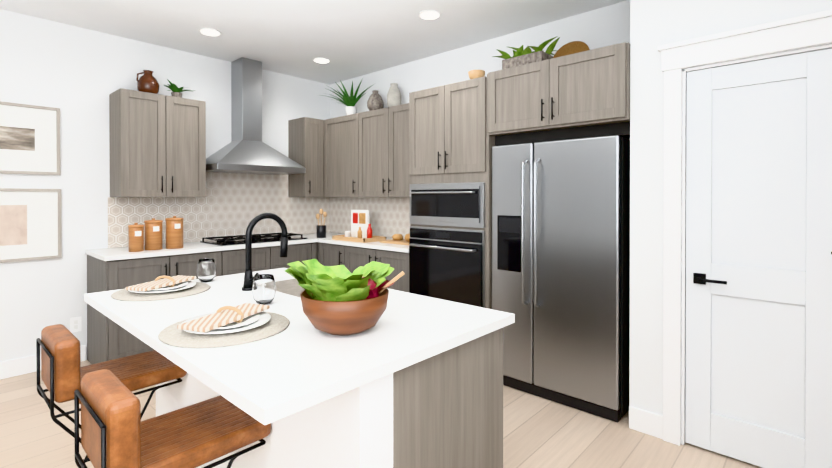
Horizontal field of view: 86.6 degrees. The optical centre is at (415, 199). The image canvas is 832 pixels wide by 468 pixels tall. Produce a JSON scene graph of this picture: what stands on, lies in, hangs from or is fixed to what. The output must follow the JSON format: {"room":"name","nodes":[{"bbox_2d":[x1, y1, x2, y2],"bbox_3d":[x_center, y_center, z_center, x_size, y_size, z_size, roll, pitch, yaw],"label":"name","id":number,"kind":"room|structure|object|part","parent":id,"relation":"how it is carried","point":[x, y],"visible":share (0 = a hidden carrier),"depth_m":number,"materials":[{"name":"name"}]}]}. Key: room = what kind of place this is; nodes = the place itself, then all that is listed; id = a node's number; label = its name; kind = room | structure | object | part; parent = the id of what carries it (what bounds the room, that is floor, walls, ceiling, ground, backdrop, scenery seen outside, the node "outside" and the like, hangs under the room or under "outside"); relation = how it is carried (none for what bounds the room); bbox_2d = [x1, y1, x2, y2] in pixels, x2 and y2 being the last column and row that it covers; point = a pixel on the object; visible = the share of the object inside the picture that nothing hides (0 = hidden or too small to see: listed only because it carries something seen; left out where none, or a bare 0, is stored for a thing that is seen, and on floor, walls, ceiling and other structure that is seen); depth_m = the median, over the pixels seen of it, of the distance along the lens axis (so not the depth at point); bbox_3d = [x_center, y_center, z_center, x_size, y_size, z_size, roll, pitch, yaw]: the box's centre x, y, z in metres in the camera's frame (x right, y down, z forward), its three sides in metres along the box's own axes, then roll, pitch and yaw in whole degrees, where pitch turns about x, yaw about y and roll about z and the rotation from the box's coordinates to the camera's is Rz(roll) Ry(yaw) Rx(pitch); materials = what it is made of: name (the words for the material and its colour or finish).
{"room":"kitchen","nodes":[
{"label":"kitchen","id":0,"kind":"room"},
{"bbox_2d":[0,9,329,361],"bbox_3d":[-3.681,-0.036,2.699,0.120,2.740,7.860,0,0,42],"label":"wall","id":1,"kind":"structure","parent":0,"point":[77,76],"depth_m":3.62,"materials":[{"name":"paint"}]},
{"bbox_2d":[0,101,59,174],"bbox_3d":[-3.072,-0.460,3.254,0.025,0.530,0.705,0,0,42],"label":"picture","id":2,"kind":"object","parent":1,"relation":"attached to","point":[29,139],"visible":0.88,"depth_m":3.38,"materials":[{"name":"white paper"}]},
{"bbox_2d":[0,188,61,262],"bbox_3d":[-3.070,0.190,3.260,0.025,0.550,0.710,0,0,42],"label":"picture","id":3,"kind":"object","parent":1,"relation":"attached to","point":[30,225],"visible":1,"depth_m":3.38,"materials":[{"name":"white paper"}]},
{"bbox_2d":[0,345,85,379],"bbox_3d":[-4.505,1.274,1.705,0.015,0.130,5.270,0,0,42],"label":"baseboard","id":4,"kind":"structure","parent":1,"relation":"attached to","point":[24,365],"depth_m":3.35,"materials":[{"name":"paint"}]},
{"bbox_2d":[70,316,81,332],"bbox_3d":[-2.775,1.018,3.601,0.006,0.120,0.075,0,0,42],"label":"outlet","id":5,"kind":"object","parent":1,"relation":"attached to","point":[75,324],"visible":0.95,"depth_m":3.60,"materials":[{"name":"paint"}]},
{"bbox_2d":[109,88,205,196],"bbox_3d":[-2.269,-0.461,3.906,0.327,0.876,0.670,0,0,42],"label":"upper cabinet","id":6,"kind":"object","parent":1,"relation":"attached to","point":[157,145],"depth_m":3.75,"materials":[{"name":"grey wood"}]},
{"bbox_2d":[136,70,159,93],"bbox_3d":[-2.333,-1.009,3.842,0.170,0.220,0.176,0,0,42],"label":"jug","id":7,"kind":"object","parent":6,"relation":"on","point":[147,81],"visible":0.73,"depth_m":3.79,"materials":[{"name":"brown ceramic"}]},
{"bbox_2d":[165,79,194,97],"bbox_3d":[-2.162,-0.988,4.034,0.252,0.176,0.285,0,0,42],"label":"decorative plant","id":8,"kind":"object","parent":6,"relation":"on","point":[176,90],"visible":0.94,"depth_m":3.98,"materials":[{"name":"green plant"}]},
{"bbox_3d":[-2.176,-0.935,4.014,0.090,0.070,0.090,0,0,42],"label":"pot","id":9,"kind":"part","parent":8,"relation":"part of","materials":[{"name":"grey ceramic"}]},
{"bbox_2d":[108,172,329,247],"bbox_3d":[-1.847,0.044,4.610,0.007,0.724,2.305,0,0,42],"label":"backsplash","id":10,"kind":"structure","parent":1,"relation":"attached to","point":[232,204],"depth_m":4.51,"materials":[{"name":"tile"}]},
{"bbox_2d":[206,57,305,174],"bbox_3d":[-1.647,-0.846,4.452,0.490,1.138,0.920,0,0,42],"label":"range hood","id":11,"kind":"object","parent":1,"relation":"attached to","point":[247,150],"visible":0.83,"depth_m":4.42,"materials":[{"name":"silver metal"}]},
{"bbox_2d":[288,117,320,196],"bbox_3d":[-1.220,-0.468,5.006,0.391,0.876,0.270,0,0,42],"label":"upper cabinet","id":12,"kind":"object","parent":1,"relation":"attached to","point":[304,133],"depth_m":4.91,"materials":[{"name":"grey wood"}]},
{"bbox_2d":[0,0,626,84],"bbox_3d":[-0.320,-1.438,-0.383,9.230,0.100,7.860,0,0,42],"label":"ceiling","id":13,"kind":"structure","parent":0,"point":[349,39],"depth_m":3.56,"materials":[{"name":"paint"}]},
{"bbox_2d":[198,28,221,35],"bbox_3d":[-1.731,-1.407,3.713,0.178,0.007,0.178,0,0,15],"label":"recessed light","id":14,"kind":"object","parent":13,"relation":"in","point":[206,31],"depth_m":3.70,"materials":[{"name":"white"}]},
{"bbox_2d":[313,58,330,62],"bbox_3d":[-0.958,-1.412,4.483,0.178,0.007,0.178,0,0,33],"label":"recessed light","id":15,"kind":"object","parent":13,"relation":"in","point":[318,60],"depth_m":4.46,"materials":[{"name":"white"}]},
{"bbox_2d":[418,10,440,19],"bbox_3d":[0.104,-1.405,3.363,0.178,0.007,0.178,0,0,-3],"label":"recessed light","id":16,"kind":"object","parent":13,"relation":"in","point":[429,14],"depth_m":3.35,"materials":[{"name":"white"}]},
{"bbox_2d":[0,360,761,467],"bbox_3d":[-0.320,1.402,-0.366,9.230,0.100,7.860,0,0,42],"label":"floor","id":17,"kind":"structure","parent":0,"point":[539,432],"depth_m":2.47,"materials":[{"name":"brown wood"}]},
{"bbox_2d":[36,324,186,458],"bbox_3d":[-1.238,0.921,1.820,0.312,0.835,0.460,0,0,42],"label":"stool","id":18,"kind":"object","parent":17,"relation":"on","point":[63,372],"visible":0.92,"depth_m":1.72,"materials":[{"name":"leather"}]},
{"bbox_3d":[-1.234,0.630,1.823,0.312,0.253,0.447,0,0,42],"label":"seat","id":19,"kind":"part","parent":18,"relation":"part of","materials":[{"name":"leather"}]},
{"bbox_2d":[87,252,232,363],"bbox_3d":[-2.194,0.890,3.796,0.598,0.876,0.922,0,0,42],"label":"base cabinet","id":20,"kind":"object","parent":17,"relation":"on","point":[110,269],"depth_m":3.43,"materials":[{"name":"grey wood"}]},
{"bbox_2d":[85,232,344,259],"bbox_3d":[-1.670,0.426,4.348,0.624,0.036,2.474,0,0,42],"label":"countertop","id":21,"kind":"structure","parent":20,"relation":"on","point":[188,249],"depth_m":3.69,"materials":[{"name":"white stone"}]},
{"bbox_2d":[128,223,143,251],"bbox_3d":[-2.246,0.299,3.543,0.110,0.228,0.107,0,0,42],"label":"canister","id":22,"kind":"object","parent":21,"relation":"on","point":[135,237],"visible":1,"depth_m":3.50,"materials":[{"name":"brown wood"}]},
{"bbox_2d":[144,218,162,249],"bbox_3d":[-2.177,0.283,3.663,0.134,0.258,0.132,0,0,42],"label":"canister","id":23,"kind":"object","parent":21,"relation":"on","point":[153,235],"visible":1,"depth_m":3.61,"materials":[{"name":"brown wood"}]},
{"bbox_2d":[165,216,183,248],"bbox_3d":[-2.058,0.275,3.764,0.138,0.274,0.136,0,0,42],"label":"canister","id":24,"kind":"object","parent":21,"relation":"on","point":[174,232],"visible":1,"depth_m":3.71,"materials":[{"name":"brown wood"}]},
{"bbox_2d":[200,233,307,245],"bbox_3d":[-1.601,0.385,4.417,0.455,0.046,0.900,0,0,42],"label":"cooktop","id":25,"kind":"object","parent":21,"relation":"in","point":[256,238],"visible":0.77,"depth_m":4.28,"materials":[{"name":"black metal"}]},
{"bbox_2d":[316,209,326,237],"bbox_3d":[-1.020,0.251,4.752,0.102,0.310,0.108,0,0,42],"label":"utensil crock","id":26,"kind":"object","parent":21,"relation":"on","point":[321,231],"visible":1,"depth_m":4.72,"materials":[{"name":"black ceramic"}]},
{"bbox_2d":[316,225,325,237],"bbox_3d":[-1.020,0.341,4.753,0.102,0.130,0.104,0,0,42],"label":"pot","id":27,"kind":"object","parent":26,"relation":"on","point":[320,229],"depth_m":4.71,"materials":[{"name":"black ceramic"}]},
{"bbox_2d":[74,369,270,467],"bbox_3d":[-0.725,0.924,1.350,0.312,0.835,0.460,0,0,42],"label":"stool","id":28,"kind":"object","parent":17,"relation":"on","point":[116,432],"visible":0.88,"depth_m":1.25,"materials":[{"name":"leather"}]},
{"bbox_2d":[233,244,312,273],"bbox_3d":[-1.615,0.886,4.430,0.597,0.876,1.054,0,0,42],"label":"base cabinet","id":29,"kind":"object","parent":17,"relation":"on","point":[262,258],"depth_m":4.24,"materials":[{"name":"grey wood"}]},
{"bbox_2d":[325,236,408,251],"bbox_3d":[-0.337,0.426,4.382,1.309,0.036,0.624,0,0,42],"label":"countertop","id":30,"kind":"structure","parent":29,"relation":"on","point":[381,247],"depth_m":4.05,"materials":[{"name":"white stone"}]},
{"bbox_2d":[332,210,385,242],"bbox_3d":[-0.579,0.258,4.464,0.500,0.300,0.290,0,0,42],"label":"tray","id":31,"kind":"object","parent":30,"relation":"on","point":[361,230],"visible":1,"depth_m":4.52,"materials":[{"name":"brown wood"}]},
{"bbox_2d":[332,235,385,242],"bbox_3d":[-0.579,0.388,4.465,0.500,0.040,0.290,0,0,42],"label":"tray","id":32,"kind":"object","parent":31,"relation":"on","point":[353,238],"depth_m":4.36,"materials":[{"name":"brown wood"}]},
{"bbox_2d":[351,210,368,237],"bbox_3d":[-0.584,0.251,4.606,0.260,0.288,0.028,0,0,42],"label":"book","id":33,"kind":"object","parent":31,"relation":"on","point":[359,218],"depth_m":4.59,"materials":[{"name":"paper"}]},
{"bbox_2d":[379,234,409,244],"bbox_3d":[-0.096,0.362,4.193,0.420,0.095,0.300,0,0,42],"label":"board","id":34,"kind":"object","parent":30,"relation":"on","point":[398,239],"visible":0.67,"depth_m":4.16,"materials":[{"name":"brown wood"}]},
{"bbox_2d":[156,277,502,467],"bbox_3d":[-0.477,0.897,1.897,1.550,0.883,0.707,0,0,42],"label":"kitchen island","id":35,"kind":"object","parent":17,"relation":"on","point":[409,380],"depth_m":1.36,"materials":[{"name":"paint"}]},
{"bbox_2d":[84,277,451,424],"bbox_3d":[-0.693,0.441,1.667,1.598,0.032,0.613,0,0,42],"label":"island countertop","id":36,"kind":"structure","parent":35,"relation":"on","point":[300,367],"depth_m":1.24,"materials":[{"name":"white stone"}]},
{"bbox_2d":[111,275,210,300],"bbox_3d":[-1.165,0.386,2.034,0.398,0.071,0.398,0,0,42],"label":"place setting","id":37,"kind":"object","parent":36,"relation":"on","point":[169,287],"visible":1,"depth_m":1.96,"materials":[{"name":"white ceramic"}]},
{"bbox_2d":[196,258,215,281],"bbox_3d":[-1.079,0.363,2.273,0.094,0.115,0.094,0,0,42],"label":"glass","id":38,"kind":"object","parent":36,"relation":"on","point":[206,270],"visible":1,"depth_m":2.24,"materials":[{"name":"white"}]},
{"bbox_2d":[158,303,289,347],"bbox_3d":[-0.625,0.390,1.462,0.398,0.071,0.398,0,0,42],"label":"place setting","id":39,"kind":"object","parent":36,"relation":"on","point":[244,323],"visible":1,"depth_m":1.39,"materials":[{"name":"beige fabric"}]},
{"bbox_2d":[252,274,275,304],"bbox_3d":[-0.619,0.366,1.798,0.094,0.115,0.094,0,0,42],"label":"glass","id":40,"kind":"object","parent":36,"relation":"on","point":[264,289],"visible":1,"depth_m":1.76,"materials":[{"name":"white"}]},
{"bbox_2d":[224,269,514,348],"bbox_3d":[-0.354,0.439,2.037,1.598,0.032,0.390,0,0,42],"label":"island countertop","id":41,"kind":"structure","parent":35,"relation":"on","point":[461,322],"depth_m":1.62,"materials":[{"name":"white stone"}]},
{"bbox_2d":[242,213,287,290],"bbox_3d":[-0.705,0.243,2.118,0.118,0.359,0.237,0,0,42],"label":"faucet","id":42,"kind":"object","parent":41,"relation":"on","point":[248,276],"depth_m":2.07,"materials":[{"name":"black metal"}]},
{"bbox_2d":[284,259,403,335],"bbox_3d":[-0.249,0.314,1.462,0.368,0.222,0.334,0,0,42],"label":"salad bowl","id":43,"kind":"object","parent":41,"relation":"on","point":[341,300],"visible":1,"depth_m":1.35,"materials":[{"name":"brown wood"}]},
{"bbox_2d":[313,240,348,269],"bbox_3d":[-0.672,0.884,4.657,0.527,0.876,0.673,0,0,42],"label":"base cabinet","id":44,"kind":"object","parent":17,"relation":"on","point":[325,254],"depth_m":4.49,"materials":[{"name":"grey wood"}]},
{"bbox_2d":[349,248,408,292],"bbox_3d":[-0.195,0.887,4.273,0.949,0.876,0.597,0,0,42],"label":"base cabinet","id":45,"kind":"object","parent":17,"relation":"on","point":[358,257],"depth_m":3.91,"materials":[{"name":"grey wood"}]},
{"bbox_2d":[409,74,528,308],"bbox_3d":[0.428,0.215,3.670,0.778,2.224,0.638,0,0,42],"label":"tall cabinet","id":46,"kind":"object","parent":17,"relation":"on","point":[458,131],"depth_m":3.39,"materials":[{"name":"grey wood"}]},
{"bbox_2d":[409,182,484,307],"bbox_3d":[0.202,0.405,3.436,0.736,1.068,0.095,0,0,42],"label":"wall oven","id":47,"kind":"object","parent":46,"relation":"in","point":[447,238],"depth_m":3.40,"materials":[{"name":"silver metal"}]},
{"bbox_2d":[468,70,484,78],"bbox_3d":[0.464,-0.936,3.375,0.130,0.080,0.130,0,0,42],"label":"bowl","id":48,"kind":"object","parent":46,"relation":"on","point":[473,74],"depth_m":3.33,"materials":[{"name":"brown wood"}]},
{"bbox_2d":[492,135,629,421],"bbox_3d":[1.036,0.469,3.094,0.895,1.715,0.616,0,0,42],"label":"fridge","id":49,"kind":"object","parent":17,"relation":"on","point":[561,250],"visible":0.9,"depth_m":2.83,"materials":[{"name":"silver metal"}]},
{"bbox_2d":[330,0,630,237],"bbox_3d":[0.325,-0.046,4.280,3.660,2.740,0.120,0,0,42],"label":"wall","id":50,"kind":"structure","parent":0,"point":[602,27],"depth_m":3.95,"materials":[{"name":"paint"}]},
{"bbox_2d":[321,113,360,196],"bbox_3d":[-0.718,-0.467,4.883,0.684,0.876,0.391,0,0,42],"label":"upper cabinet","id":51,"kind":"object","parent":50,"relation":"attached to","point":[340,136],"depth_m":4.80,"materials":[{"name":"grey wood"}]},
{"bbox_2d":[322,78,372,114],"bbox_3d":[-0.793,-1.101,4.791,0.636,0.393,0.496,0,0,42],"label":"decorative plant","id":52,"kind":"object","parent":51,"relation":"on","point":[350,101],"visible":0.92,"depth_m":4.78,"materials":[{"name":"green plant"}]},
{"bbox_3d":[-0.713,-0.960,4.858,0.130,0.110,0.130,0,0,42],"label":"pot","id":53,"kind":"part","parent":52,"relation":"part of","materials":[{"name":"white ceramic"}]},
{"bbox_2d":[367,90,381,110],"bbox_3d":[-0.428,-1.027,4.665,0.178,0.245,0.178,0,0,33],"label":"decorative vase","id":54,"kind":"object","parent":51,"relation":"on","point":[375,101],"depth_m":4.60,"materials":[{"name":"grey ceramic"}]},
{"bbox_2d":[330,197,409,238],"bbox_3d":[-0.354,0.189,4.815,1.920,0.433,0.007,0,0,42],"label":"backsplash","id":55,"kind":"structure","parent":50,"relation":"attached to","point":[389,217],"depth_m":4.88,"materials":[{"name":"tile"}]},
{"bbox_2d":[361,103,409,196],"bbox_3d":[-0.146,-0.464,4.402,1.062,0.876,0.327,0,0,42],"label":"upper cabinet","id":56,"kind":"object","parent":50,"relation":"attached to","point":[384,131],"depth_m":4.31,"materials":[{"name":"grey wood"}]},
{"bbox_2d":[382,83,400,107],"bbox_3d":[-0.222,-1.038,4.476,0.148,0.270,0.148,0,0,33],"label":"decorative vase","id":57,"kind":"object","parent":56,"relation":"on","point":[394,95],"depth_m":4.42,"materials":[{"name":"white ceramic"}]},
{"bbox_2d":[629,0,831,414],"bbox_3d":[3.494,-0.026,0.996,5.450,2.740,0.690,0,0,42],"label":"wall","id":58,"kind":"structure","parent":0,"point":[654,24],"depth_m":2.50,"materials":[{"name":"paint"}]},
{"bbox_2d":[488,42,629,142],"bbox_3d":[1.073,-0.691,3.089,0.950,0.444,0.617,0,0,42],"label":"upper cabinet","id":59,"kind":"object","parent":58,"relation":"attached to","point":[585,94],"depth_m":2.81,"materials":[{"name":"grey wood"}]},
{"bbox_2d":[502,51,552,69],"bbox_3d":[0.823,-0.980,3.263,0.320,0.130,0.180,0,0,42],"label":"planter","id":60,"kind":"object","parent":59,"relation":"on","point":[527,57],"depth_m":3.18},
{"bbox_2d":[468,36,589,78],"bbox_3d":[0.843,-1.052,3.325,0.755,0.313,0.570,0,0,42],"label":"decorations","id":61,"kind":"object","parent":59,"relation":"on","point":[521,56],"visible":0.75,"depth_m":3.24,"materials":[{"name":"green plant"}]},
{"bbox_3d":[1.167,-1.065,3.342,0.300,0.300,0.020,0,-18,42],"label":"platter","id":62,"kind":"part","parent":61,"relation":"part of","materials":[{"name":"brown wood"}]},
{"bbox_2d":[657,10,831,445],"bbox_3d":[1.706,0.244,2.213,0.866,2.185,0.168,0,0,42],"label":"door frame","id":63,"kind":"structure","parent":58,"relation":"attached to","point":[810,31],"depth_m":2.40,"materials":[{"name":"paint"}]},
{"bbox_2d":[685,48,831,467],"bbox_3d":[1.694,0.317,2.178,0.634,2.015,0.093,0,0,42],"label":"door","id":64,"kind":"structure","parent":58,"relation":"in","point":[758,392],"depth_m":2.19,"materials":[{"name":"paint"}]},
{"bbox_3d":[1.696,0.302,2.153,0.597,1.726,0.060,0,0,42],"label":"door hardware","id":65,"kind":"part","parent":64,"relation":"part of","materials":[{"name":"black metal"}]}
]}

